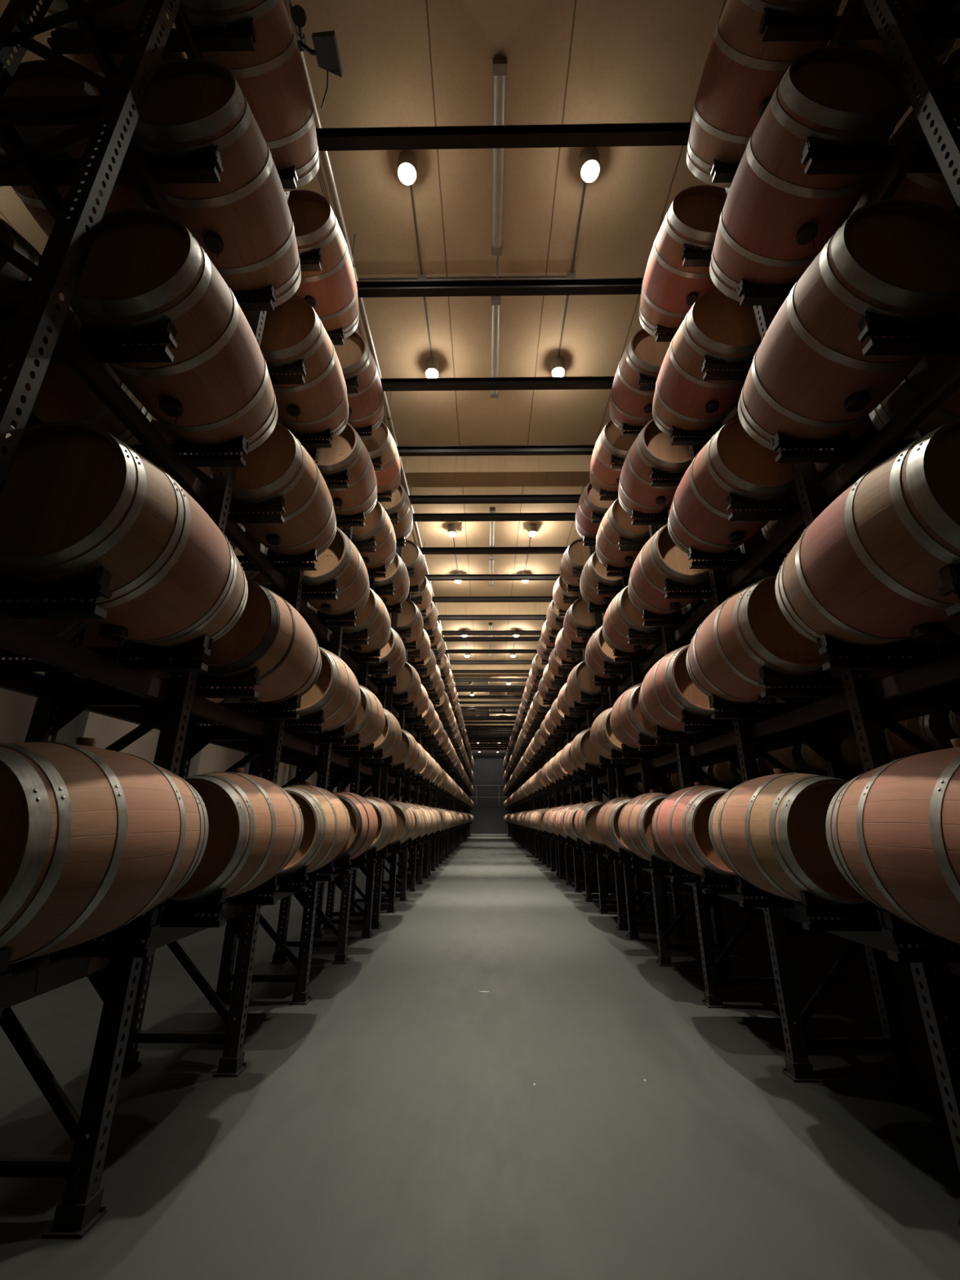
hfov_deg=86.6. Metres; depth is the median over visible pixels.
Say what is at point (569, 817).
wine barrel
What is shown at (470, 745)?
crossbar
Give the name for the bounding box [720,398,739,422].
wine barrel
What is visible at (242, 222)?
wine barrel
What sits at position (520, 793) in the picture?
wine barrel
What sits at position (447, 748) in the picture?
wine barrel
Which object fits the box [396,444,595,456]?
crossbar
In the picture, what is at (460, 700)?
ceiling panel
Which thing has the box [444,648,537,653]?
crossbar
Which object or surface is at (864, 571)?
wine barrel
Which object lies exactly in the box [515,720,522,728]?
wine barrel
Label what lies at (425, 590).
wine barrel
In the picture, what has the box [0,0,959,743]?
ceiling
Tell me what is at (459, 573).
recessed light
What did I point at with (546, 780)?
wine barrel
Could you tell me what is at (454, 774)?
rack
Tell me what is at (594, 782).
rack
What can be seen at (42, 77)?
wine barrel
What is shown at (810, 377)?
wine barrel
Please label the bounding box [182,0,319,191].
wine barrel
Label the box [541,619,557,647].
wine barrel
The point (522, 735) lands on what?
wine barrel
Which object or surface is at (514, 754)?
wine barrel
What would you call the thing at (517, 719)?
wine barrel
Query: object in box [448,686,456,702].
wine barrel
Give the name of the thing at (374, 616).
wine barrel
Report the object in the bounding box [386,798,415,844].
wine barrel
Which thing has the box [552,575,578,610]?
wine barrel
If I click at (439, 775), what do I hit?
wine barrel
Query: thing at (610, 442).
wine barrel
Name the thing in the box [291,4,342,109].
floodlight
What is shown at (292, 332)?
wine barrel
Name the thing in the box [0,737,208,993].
wine barrel
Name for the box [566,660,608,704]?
wine barrel
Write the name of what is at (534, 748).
wine barrel
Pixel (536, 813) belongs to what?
wine barrel
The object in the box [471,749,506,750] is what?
crossbar
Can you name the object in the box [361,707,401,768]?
wine barrel
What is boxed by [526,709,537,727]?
wine barrel
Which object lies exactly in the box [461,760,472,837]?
rack
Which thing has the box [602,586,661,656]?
wine barrel
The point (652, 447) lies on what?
wine barrel
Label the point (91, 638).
wine barrel
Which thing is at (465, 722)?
crossbar
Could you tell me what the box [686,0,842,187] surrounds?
wine barrel
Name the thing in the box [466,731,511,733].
crossbar
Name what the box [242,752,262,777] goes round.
wall column
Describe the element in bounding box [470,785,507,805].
trim
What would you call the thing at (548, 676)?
wine barrel
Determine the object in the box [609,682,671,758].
wine barrel
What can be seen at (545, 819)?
wine barrel
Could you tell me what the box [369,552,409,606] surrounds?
wine barrel
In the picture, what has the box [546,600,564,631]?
wine barrel
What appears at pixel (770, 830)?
wine barrel
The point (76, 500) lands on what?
wine barrel
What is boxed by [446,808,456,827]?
wine barrel
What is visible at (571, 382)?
crossbar
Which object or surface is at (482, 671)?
crossbar
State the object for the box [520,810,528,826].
wine barrel
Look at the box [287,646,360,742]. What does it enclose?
wine barrel
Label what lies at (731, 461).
wine barrel
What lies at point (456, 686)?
crossbar
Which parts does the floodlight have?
knob, clamp arm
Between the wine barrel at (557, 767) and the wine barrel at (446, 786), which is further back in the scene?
the wine barrel at (446, 786)
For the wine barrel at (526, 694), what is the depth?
19.41 m
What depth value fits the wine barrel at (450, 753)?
17.53 m
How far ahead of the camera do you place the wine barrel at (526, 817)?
19.15 m
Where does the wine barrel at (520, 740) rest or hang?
on the rack at (526, 774)
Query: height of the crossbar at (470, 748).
0.122 m
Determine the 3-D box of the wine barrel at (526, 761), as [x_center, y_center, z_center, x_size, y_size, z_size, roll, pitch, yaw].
[2.055,4.672,20.118,0.690,0.836,0.950,0,-19,1]
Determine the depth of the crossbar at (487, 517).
9.38 m
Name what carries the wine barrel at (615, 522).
on the rack at (916, 687)
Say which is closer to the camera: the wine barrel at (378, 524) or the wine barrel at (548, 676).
the wine barrel at (378, 524)
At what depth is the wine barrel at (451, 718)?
17.91 m
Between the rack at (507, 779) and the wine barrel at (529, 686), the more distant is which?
the rack at (507, 779)
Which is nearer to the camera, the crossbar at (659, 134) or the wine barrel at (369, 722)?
the crossbar at (659, 134)
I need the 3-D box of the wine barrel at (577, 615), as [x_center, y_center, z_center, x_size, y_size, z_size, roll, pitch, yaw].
[1.897,-0.308,9.351,0.690,0.836,0.950,0,-19,1]
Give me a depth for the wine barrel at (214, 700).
4.12 m
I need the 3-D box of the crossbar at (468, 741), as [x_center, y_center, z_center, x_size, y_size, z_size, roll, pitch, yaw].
[0.659,7.502,37.480,4.900,0.122,0.100,0,-19,1]
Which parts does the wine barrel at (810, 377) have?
plug cord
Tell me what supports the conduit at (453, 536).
attached to the ceiling
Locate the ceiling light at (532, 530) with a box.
[528,523,537,536]
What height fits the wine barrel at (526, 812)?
0.760 m
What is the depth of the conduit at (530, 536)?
12.53 m
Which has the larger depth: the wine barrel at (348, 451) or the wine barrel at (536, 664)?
the wine barrel at (536, 664)
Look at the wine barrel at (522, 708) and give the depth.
22.22 m
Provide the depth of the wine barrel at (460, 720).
24.70 m
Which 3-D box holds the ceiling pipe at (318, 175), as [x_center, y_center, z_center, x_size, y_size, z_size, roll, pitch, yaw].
[-1.192,2.577,25.062,0.052,0.494,51.000,0,-19,1]
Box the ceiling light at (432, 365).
[425,356,439,377]
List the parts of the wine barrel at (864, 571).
plug cord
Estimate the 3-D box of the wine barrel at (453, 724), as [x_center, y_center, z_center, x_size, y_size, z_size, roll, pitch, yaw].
[-1.258,3.165,19.364,0.690,0.836,0.950,0,-19,1]
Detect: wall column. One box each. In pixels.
[48,673,89,744]
[183,724,205,777]
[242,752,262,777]
[287,764,300,785]
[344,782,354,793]
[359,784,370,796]
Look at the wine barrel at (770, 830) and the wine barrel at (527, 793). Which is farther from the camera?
the wine barrel at (527, 793)
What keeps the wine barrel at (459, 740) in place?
on the rack at (454, 774)
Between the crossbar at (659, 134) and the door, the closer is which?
the crossbar at (659, 134)
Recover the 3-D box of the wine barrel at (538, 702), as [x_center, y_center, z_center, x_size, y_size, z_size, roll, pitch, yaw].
[1.990,1.928,15.783,0.690,0.836,0.950,0,-19,1]
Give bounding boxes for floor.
[0,833,959,1279]
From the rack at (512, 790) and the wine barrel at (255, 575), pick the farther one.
the rack at (512, 790)
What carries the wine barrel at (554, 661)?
on the rack at (594, 782)
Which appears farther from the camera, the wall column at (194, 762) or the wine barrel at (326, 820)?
the wall column at (194, 762)
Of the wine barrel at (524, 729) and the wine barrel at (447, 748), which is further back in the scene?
the wine barrel at (524, 729)
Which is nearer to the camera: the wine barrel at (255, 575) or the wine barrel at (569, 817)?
the wine barrel at (255, 575)
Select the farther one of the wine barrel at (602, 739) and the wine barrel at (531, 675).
the wine barrel at (531, 675)
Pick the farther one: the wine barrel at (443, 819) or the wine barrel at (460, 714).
the wine barrel at (460, 714)
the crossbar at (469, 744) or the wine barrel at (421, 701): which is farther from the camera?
the crossbar at (469, 744)
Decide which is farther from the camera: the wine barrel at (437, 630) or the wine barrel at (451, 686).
the wine barrel at (451, 686)
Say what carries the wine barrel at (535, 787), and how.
on the rack at (540, 797)
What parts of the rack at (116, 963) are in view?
post, rail, rail, foot plate, post, post, rail, foot plate, post, rail, post, rail, rail, rail, rail, rail, foot plate, foot plate, post, post, foot plate, post, foot plate, foot plate, post, post, foot plate, post, foot plate, post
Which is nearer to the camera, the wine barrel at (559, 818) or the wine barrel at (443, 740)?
the wine barrel at (559, 818)
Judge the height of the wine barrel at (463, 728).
0.760 m
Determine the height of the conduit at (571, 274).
0.024 m
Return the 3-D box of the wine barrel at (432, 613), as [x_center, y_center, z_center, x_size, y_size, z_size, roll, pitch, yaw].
[-1.365,-0.584,12.140,0.690,0.836,0.950,0,-19,1]
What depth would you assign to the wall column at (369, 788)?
26.08 m
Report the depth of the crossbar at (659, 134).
4.13 m
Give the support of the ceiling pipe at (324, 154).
hanging from the ceiling
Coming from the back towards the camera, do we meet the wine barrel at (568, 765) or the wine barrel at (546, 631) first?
the wine barrel at (546, 631)
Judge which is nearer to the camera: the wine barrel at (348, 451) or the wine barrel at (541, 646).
the wine barrel at (348, 451)
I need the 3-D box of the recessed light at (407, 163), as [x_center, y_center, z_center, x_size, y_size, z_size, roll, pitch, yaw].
[-0.702,-4.566,4.933,0.190,0.243,0.190,0,-19,1]
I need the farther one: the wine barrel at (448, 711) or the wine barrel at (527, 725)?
the wine barrel at (527, 725)
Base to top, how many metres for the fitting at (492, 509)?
0.088 m
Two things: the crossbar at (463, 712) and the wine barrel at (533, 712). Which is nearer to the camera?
the wine barrel at (533, 712)
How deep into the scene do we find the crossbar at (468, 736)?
35.09 m
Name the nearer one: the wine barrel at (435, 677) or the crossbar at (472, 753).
the wine barrel at (435, 677)
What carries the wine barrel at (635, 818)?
on the rack at (916, 687)
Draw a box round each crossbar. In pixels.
[315,122,691,151]
[355,277,643,297]
[380,376,614,391]
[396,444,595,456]
[408,494,581,504]
[413,512,575,521]
[419,546,567,554]
[425,573,560,580]
[431,595,552,602]
[437,614,546,620]
[441,630,541,635]
[441,636,540,641]
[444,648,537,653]
[448,660,532,664]
[451,669,529,673]
[453,678,527,681]
[454,685,525,688]
[456,688,524,692]
[457,695,522,697]
[457,701,521,703]
[460,706,519,709]
[461,711,517,714]
[462,715,516,718]
[462,718,515,719]
[463,721,515,724]
[465,724,514,727]
[466,728,512,730]
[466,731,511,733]
[466,734,511,736]
[467,736,510,737]
[468,738,510,740]
[468,741,509,742]
[469,743,508,745]
[470,745,507,746]
[470,747,506,749]
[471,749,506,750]
[471,750,506,751]
[471,751,506,753]
[471,753,505,755]
[471,755,505,756]
[472,756,504,758]
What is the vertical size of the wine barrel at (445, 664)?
0.836 m
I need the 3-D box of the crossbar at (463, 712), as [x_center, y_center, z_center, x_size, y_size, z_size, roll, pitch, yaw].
[0.507,3.850,26.977,4.900,0.122,0.100,0,-19,1]
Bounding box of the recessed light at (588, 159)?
[578,146,599,182]
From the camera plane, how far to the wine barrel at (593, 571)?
7.36 m
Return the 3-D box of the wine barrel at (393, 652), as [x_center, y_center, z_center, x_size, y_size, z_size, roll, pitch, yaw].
[-1.430,0.206,7.298,0.690,0.836,0.950,0,-19,1]
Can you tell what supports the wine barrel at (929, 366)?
on the rack at (916, 687)
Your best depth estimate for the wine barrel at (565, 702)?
9.86 m
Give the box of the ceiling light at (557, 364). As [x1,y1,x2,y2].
[551,355,564,377]
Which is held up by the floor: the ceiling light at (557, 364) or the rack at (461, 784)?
the rack at (461, 784)
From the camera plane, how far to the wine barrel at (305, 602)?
5.82 m
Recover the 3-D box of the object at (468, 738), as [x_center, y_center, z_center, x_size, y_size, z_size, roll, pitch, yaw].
[2.038,7.800,40.257,16.500,0.390,0.420,0,-19,1]
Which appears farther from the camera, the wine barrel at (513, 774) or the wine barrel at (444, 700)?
the wine barrel at (513, 774)
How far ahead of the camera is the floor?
2.71 m
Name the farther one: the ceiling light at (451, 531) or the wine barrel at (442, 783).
the wine barrel at (442, 783)
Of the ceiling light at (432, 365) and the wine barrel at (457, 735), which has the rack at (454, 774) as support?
the wine barrel at (457, 735)
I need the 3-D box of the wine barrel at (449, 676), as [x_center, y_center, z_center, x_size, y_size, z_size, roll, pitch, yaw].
[-1.290,1.240,17.386,0.690,0.836,0.950,0,-19,1]
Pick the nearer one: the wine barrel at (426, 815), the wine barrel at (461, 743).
the wine barrel at (426, 815)
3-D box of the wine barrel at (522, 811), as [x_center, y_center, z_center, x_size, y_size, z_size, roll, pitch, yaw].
[2.126,8.669,24.614,0.690,0.760,0.950,0,-19,1]
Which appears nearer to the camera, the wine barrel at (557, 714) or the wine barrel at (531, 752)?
the wine barrel at (557, 714)
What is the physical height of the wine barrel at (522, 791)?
0.760 m
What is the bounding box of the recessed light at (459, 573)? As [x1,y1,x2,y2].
[454,572,461,582]
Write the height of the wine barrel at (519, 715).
0.760 m
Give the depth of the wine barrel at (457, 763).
21.53 m
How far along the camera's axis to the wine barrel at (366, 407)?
5.46 m
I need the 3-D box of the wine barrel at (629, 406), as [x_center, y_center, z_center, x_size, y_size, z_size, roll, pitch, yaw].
[1.842,-2.827,5.663,0.690,0.836,0.950,0,-19,1]
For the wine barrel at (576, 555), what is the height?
0.836 m
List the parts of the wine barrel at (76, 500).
plug cord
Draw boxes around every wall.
[0,424,413,804]
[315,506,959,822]
[424,758,587,833]
[586,730,893,802]
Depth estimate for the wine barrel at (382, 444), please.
6.61 m
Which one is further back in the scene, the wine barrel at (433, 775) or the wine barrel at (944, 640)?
the wine barrel at (433, 775)
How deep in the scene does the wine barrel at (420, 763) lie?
9.52 m
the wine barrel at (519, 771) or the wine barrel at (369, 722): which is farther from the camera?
the wine barrel at (519, 771)
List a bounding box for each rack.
[0,0,405,1239]
[321,542,440,928]
[404,669,455,875]
[430,712,462,857]
[453,735,466,847]
[457,751,470,840]
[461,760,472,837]
[504,761,519,837]
[506,751,526,841]
[511,735,533,847]
[515,711,550,857]
[524,662,582,876]
[541,541,671,930]
[582,0,959,1225]
[710,724,891,789]
[890,755,899,761]
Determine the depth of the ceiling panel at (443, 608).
15.14 m
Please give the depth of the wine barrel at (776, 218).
2.65 m
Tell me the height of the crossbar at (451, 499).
0.122 m
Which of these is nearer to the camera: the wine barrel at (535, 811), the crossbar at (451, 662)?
the wine barrel at (535, 811)
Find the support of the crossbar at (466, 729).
on the rack at (517, 784)
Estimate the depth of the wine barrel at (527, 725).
19.03 m
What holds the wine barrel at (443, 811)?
on the rack at (439, 799)
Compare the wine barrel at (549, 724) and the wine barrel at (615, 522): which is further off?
the wine barrel at (549, 724)
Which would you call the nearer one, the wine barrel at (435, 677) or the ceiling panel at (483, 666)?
the wine barrel at (435, 677)
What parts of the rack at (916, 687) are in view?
post, foot plate, post, foot plate, post, foot plate, post, post, foot plate, foot plate, post, rail, foot plate, rail, rail, foot plate, rail, rail, post, post, rail, rail, rail, foot plate, post, post, rail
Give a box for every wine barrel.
[0,59,151,237]
[0,217,151,444]
[0,420,248,656]
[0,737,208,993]
[47,0,185,95]
[62,208,277,455]
[75,624,208,688]
[125,58,301,311]
[136,419,244,550]
[167,767,303,919]
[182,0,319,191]
[195,577,321,715]
[205,686,270,725]
[209,422,336,555]
[233,528,288,584]
[243,294,348,440]
[275,781,350,875]
[283,527,369,617]
[285,190,359,339]
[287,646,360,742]
[302,600,331,634]
[304,422,377,520]
[327,587,391,656]
[332,789,378,861]
[333,331,383,433]
[333,684,385,757]
[337,500,395,568]
[353,627,405,683]
[361,421,400,497]
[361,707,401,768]
[363,794,396,858]
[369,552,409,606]
[379,662,421,708]
[381,484,413,539]
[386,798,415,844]
[389,728,417,771]
[391,598,423,643]
[397,539,426,586]
[397,684,428,717]
[403,800,424,839]
[407,576,432,610]
[407,628,430,662]
[408,741,426,782]
[410,648,435,679]
[413,698,434,728]
[413,802,431,837]
[419,751,432,779]
[420,804,436,835]
[422,600,437,631]
[422,664,440,689]
[422,710,439,739]
[423,756,438,788]
[426,805,440,833]
[427,620,441,647]
[428,677,444,701]
[431,637,445,660]
[432,762,442,786]
[433,719,443,741]
[433,806,446,831]
[434,728,448,750]
[435,691,448,713]
[435,768,447,794]
[436,653,449,676]
[437,807,449,830]
[439,702,452,722]
[439,737,451,755]
[440,808,452,829]
[441,668,452,686]
[441,742,453,758]
[443,772,450,791]
[444,677,454,694]
[444,710,453,727]
[444,808,454,828]
[445,778,454,798]
[446,716,456,730]
[446,776,453,792]
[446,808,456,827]
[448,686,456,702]
[448,781,457,799]
[449,747,455,761]
[449,809,458,826]
[450,728,460,742]
[451,693,458,708]
[452,723,457,735]
[452,751,457,764]
[453,702,460,716]
[453,735,461,746]
[453,755,459,768]
[453,782,459,797]
[454,811,460,826]
[456,760,461,771]
[457,709,462,719]
[457,719,464,728]
[458,715,462,724]
[458,738,462,748]
[458,749,466,758]
[460,724,465,733]
[461,728,466,737]
[511,728,518,737]
[512,749,520,758]
[512,770,517,779]
[513,723,520,733]
[513,791,517,801]
[513,811,520,824]
[515,714,520,724]
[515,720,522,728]
[515,742,519,751]
[516,737,520,748]
[516,762,521,773]
[516,811,523,825]
[517,709,522,720]
[517,786,522,799]
[518,733,528,746]
[518,760,523,771]
[518,810,526,826]
[519,702,528,716]
[519,785,524,798]
[520,728,530,742]
[520,755,527,768]
[520,782,527,797]
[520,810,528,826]
[521,693,530,708]
[521,809,530,826]
[522,721,528,735]
[523,751,531,766]
[524,686,532,702]
[524,716,536,730]
[524,746,531,762]
[524,781,529,795]
[524,809,533,827]
[525,676,538,694]
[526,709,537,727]
[526,777,533,794]
[527,808,537,828]
[528,668,541,686]
[528,742,541,758]
[528,774,536,793]
[529,701,544,722]
[529,808,541,829]
[530,737,545,755]
[531,653,546,676]
[531,772,539,791]
[533,690,551,715]
[533,728,551,754]
[533,807,544,831]
[535,767,549,795]
[536,636,551,660]
[536,807,550,831]
[537,676,553,700]
[539,719,555,744]
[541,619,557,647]
[541,761,552,786]
[542,663,564,690]
[542,805,557,834]
[544,708,565,739]
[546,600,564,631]
[546,755,564,789]
[548,647,580,677]
[548,804,564,835]
[550,697,575,728]
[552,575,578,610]
[552,749,569,780]
[555,627,582,664]
[555,803,573,838]
[557,683,585,718]
[560,537,595,586]
[560,740,582,782]
[563,597,603,644]
[563,801,585,840]
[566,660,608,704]
[570,727,604,771]
[573,799,606,854]
[575,482,614,538]
[579,551,627,604]
[584,626,630,682]
[589,418,636,495]
[590,706,635,768]
[595,497,659,567]
[595,794,633,864]
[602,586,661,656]
[609,328,671,431]
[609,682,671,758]
[617,418,691,519]
[617,789,671,869]
[627,523,710,615]
[639,185,726,337]
[639,644,728,742]
[652,288,764,437]
[652,782,737,886]
[666,598,705,633]
[667,416,799,553]
[685,574,835,715]
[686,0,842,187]
[702,528,779,602]
[708,768,869,919]
[709,44,906,302]
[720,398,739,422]
[727,686,815,724]
[737,198,959,453]
[761,414,881,553]
[775,417,959,655]
[801,626,957,698]
[825,737,959,944]
[848,48,959,217]
[868,309,959,448]
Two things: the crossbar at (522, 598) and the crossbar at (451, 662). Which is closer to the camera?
the crossbar at (522, 598)
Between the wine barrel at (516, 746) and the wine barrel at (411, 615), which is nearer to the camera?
the wine barrel at (411, 615)
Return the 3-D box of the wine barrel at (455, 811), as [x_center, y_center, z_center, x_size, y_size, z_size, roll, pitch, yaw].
[-1.208,7.854,22.296,0.690,0.760,0.950,0,-19,1]
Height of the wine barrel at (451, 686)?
0.836 m
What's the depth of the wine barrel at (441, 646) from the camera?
14.20 m
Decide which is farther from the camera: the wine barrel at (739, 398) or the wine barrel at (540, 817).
the wine barrel at (540, 817)
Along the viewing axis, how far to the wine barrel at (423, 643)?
10.30 m
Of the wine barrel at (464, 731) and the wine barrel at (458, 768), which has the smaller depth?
the wine barrel at (458, 768)
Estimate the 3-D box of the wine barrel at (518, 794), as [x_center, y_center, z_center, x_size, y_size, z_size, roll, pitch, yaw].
[2.111,7.156,23.821,0.690,0.760,0.950,0,-19,1]
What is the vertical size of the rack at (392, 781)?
6.650 m
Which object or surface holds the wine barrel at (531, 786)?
on the rack at (540, 797)
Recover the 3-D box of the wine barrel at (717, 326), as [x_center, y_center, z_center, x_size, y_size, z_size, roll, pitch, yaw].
[1.822,-2.134,4.100,0.690,0.836,0.950,0,-19,1]
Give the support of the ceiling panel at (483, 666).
attached to the ceiling
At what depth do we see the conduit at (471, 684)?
24.72 m
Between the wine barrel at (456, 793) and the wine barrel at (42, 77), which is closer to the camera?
the wine barrel at (42, 77)
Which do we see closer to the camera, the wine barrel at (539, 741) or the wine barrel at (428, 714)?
the wine barrel at (428, 714)
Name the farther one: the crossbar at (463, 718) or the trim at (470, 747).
the trim at (470, 747)
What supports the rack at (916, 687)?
on the floor
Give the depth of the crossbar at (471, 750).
42.73 m
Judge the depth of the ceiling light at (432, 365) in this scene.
7.08 m
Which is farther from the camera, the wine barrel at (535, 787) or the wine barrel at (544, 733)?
the wine barrel at (535, 787)
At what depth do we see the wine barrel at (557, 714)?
11.05 m
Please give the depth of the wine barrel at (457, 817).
20.86 m
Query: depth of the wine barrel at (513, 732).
28.64 m
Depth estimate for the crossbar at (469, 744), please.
38.63 m
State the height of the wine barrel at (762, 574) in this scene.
0.760 m
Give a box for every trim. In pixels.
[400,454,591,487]
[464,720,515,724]
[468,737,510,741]
[470,746,507,747]
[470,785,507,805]
[471,805,505,833]
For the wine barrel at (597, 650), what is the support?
on the rack at (916, 687)
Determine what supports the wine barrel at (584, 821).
on the rack at (594, 782)
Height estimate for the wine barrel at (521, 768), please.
0.760 m
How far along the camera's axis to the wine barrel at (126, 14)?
2.95 m
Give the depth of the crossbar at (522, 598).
12.92 m
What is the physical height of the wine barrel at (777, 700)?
0.760 m
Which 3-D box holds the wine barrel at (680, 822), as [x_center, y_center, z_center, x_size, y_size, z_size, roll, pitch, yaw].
[1.830,1.587,4.130,0.690,0.836,0.950,0,-19,1]
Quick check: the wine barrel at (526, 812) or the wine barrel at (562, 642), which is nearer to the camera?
the wine barrel at (562, 642)
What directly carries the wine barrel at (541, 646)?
on the rack at (594, 782)
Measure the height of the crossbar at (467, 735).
0.122 m
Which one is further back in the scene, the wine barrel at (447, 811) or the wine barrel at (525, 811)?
the wine barrel at (525, 811)
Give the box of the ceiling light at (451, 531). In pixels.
[447,523,456,537]
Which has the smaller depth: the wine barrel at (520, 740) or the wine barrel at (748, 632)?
the wine barrel at (748, 632)
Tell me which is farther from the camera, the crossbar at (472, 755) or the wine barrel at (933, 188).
the crossbar at (472, 755)
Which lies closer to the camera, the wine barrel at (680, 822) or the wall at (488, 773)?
the wine barrel at (680, 822)
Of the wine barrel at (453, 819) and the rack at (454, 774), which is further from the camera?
the rack at (454, 774)
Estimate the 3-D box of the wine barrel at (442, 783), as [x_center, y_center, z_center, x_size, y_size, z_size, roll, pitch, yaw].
[-1.315,4.139,15.054,0.690,0.836,0.950,0,-19,1]
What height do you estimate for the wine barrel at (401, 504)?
0.836 m
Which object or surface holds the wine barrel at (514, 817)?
on the rack at (517, 784)
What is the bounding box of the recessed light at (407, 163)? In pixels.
[397,149,417,185]
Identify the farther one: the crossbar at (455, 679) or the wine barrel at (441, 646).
the crossbar at (455, 679)
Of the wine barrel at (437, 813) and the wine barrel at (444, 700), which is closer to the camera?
the wine barrel at (437, 813)
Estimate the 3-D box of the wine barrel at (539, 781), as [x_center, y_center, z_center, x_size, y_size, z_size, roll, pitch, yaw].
[1.984,4.136,15.020,0.690,0.836,0.950,0,-19,1]
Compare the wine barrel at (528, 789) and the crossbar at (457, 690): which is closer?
the wine barrel at (528, 789)
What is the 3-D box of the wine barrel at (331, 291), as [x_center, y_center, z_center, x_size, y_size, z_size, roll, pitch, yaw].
[-1.475,-3.232,4.523,0.690,0.836,0.950,0,-19,1]
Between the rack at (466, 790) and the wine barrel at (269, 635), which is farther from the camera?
the rack at (466, 790)
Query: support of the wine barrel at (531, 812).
on the rack at (540, 797)
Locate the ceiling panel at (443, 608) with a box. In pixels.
[435,602,550,614]
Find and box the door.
[473,807,503,833]
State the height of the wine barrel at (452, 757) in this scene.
0.836 m
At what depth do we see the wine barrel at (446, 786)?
15.98 m
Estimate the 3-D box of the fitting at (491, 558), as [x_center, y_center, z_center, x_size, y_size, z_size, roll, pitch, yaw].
[0.297,-1.774,13.191,0.120,0.088,1.544,0,-19,1]
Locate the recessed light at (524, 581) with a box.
[521,572,528,582]
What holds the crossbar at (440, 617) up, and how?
on the rack at (594, 782)
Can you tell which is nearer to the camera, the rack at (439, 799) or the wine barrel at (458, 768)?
the rack at (439, 799)
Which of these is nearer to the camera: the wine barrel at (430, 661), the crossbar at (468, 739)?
the wine barrel at (430, 661)
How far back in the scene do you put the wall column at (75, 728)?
7.47 m
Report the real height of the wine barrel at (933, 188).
0.760 m
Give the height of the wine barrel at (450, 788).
0.836 m
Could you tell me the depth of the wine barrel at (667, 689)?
4.21 m
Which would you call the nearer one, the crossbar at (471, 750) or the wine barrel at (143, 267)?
the wine barrel at (143, 267)
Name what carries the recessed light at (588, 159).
in the ceiling
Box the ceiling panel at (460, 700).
[459,698,521,706]
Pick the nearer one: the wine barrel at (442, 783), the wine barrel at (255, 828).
the wine barrel at (255, 828)
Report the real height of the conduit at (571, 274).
0.056 m
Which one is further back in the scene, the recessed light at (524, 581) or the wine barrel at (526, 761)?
the wine barrel at (526, 761)
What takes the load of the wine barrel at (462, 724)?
on the rack at (454, 774)
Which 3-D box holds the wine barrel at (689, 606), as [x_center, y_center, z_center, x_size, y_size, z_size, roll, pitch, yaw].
[2.613,-0.248,6.077,0.690,0.760,0.950,0,-19,1]
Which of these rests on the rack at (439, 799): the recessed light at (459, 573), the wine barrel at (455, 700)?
the wine barrel at (455, 700)
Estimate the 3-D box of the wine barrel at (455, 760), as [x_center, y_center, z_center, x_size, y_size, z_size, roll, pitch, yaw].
[-1.244,4.678,20.161,0.690,0.836,0.950,0,-19,1]
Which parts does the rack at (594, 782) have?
post, foot plate, post, foot plate, post, foot plate, post, post, rail, rail, post, foot plate, post, rail, foot plate, post, post, rail, post, foot plate, post, foot plate, post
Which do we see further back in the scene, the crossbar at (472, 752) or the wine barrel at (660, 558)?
the crossbar at (472, 752)
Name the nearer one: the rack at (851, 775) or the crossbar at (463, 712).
the rack at (851, 775)
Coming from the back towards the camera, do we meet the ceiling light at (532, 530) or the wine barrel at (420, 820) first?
the ceiling light at (532, 530)
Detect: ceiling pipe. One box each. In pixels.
[283,0,469,741]
[315,168,416,544]
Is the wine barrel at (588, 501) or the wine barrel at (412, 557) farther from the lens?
the wine barrel at (412, 557)
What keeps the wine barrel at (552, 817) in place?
on the rack at (594, 782)
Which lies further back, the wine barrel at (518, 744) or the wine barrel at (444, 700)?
the wine barrel at (518, 744)
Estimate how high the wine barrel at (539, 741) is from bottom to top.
0.836 m
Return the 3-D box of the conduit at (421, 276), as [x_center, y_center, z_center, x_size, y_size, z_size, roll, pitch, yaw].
[-0.686,-4.278,6.072,0.024,0.024,2.160,0,-19,1]
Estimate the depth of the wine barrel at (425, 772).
10.70 m
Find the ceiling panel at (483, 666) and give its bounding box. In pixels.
[450,664,531,676]
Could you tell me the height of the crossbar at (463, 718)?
0.122 m
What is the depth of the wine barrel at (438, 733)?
13.45 m
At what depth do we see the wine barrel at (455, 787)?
19.55 m
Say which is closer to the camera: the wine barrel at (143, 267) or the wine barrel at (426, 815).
the wine barrel at (143, 267)
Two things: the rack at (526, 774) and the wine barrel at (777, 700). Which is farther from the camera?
the rack at (526, 774)
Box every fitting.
[488,506,495,546]
[488,555,493,586]
[488,622,492,636]
[488,642,492,657]
[490,296,501,398]
[491,57,506,255]
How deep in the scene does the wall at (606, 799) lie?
41.38 m
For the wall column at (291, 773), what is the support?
on the floor
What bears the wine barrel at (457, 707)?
on the rack at (454, 774)
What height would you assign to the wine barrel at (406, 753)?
0.836 m
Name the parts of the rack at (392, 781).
foot plate, post, foot plate, post, foot plate, post, post, rail, foot plate, post, post, foot plate, rail, rail, post, foot plate, post, foot plate, post, foot plate, post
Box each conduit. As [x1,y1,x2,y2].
[358,181,586,358]
[409,183,432,358]
[453,536,457,573]
[453,536,531,573]
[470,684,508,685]
[524,536,531,573]
[557,181,586,357]

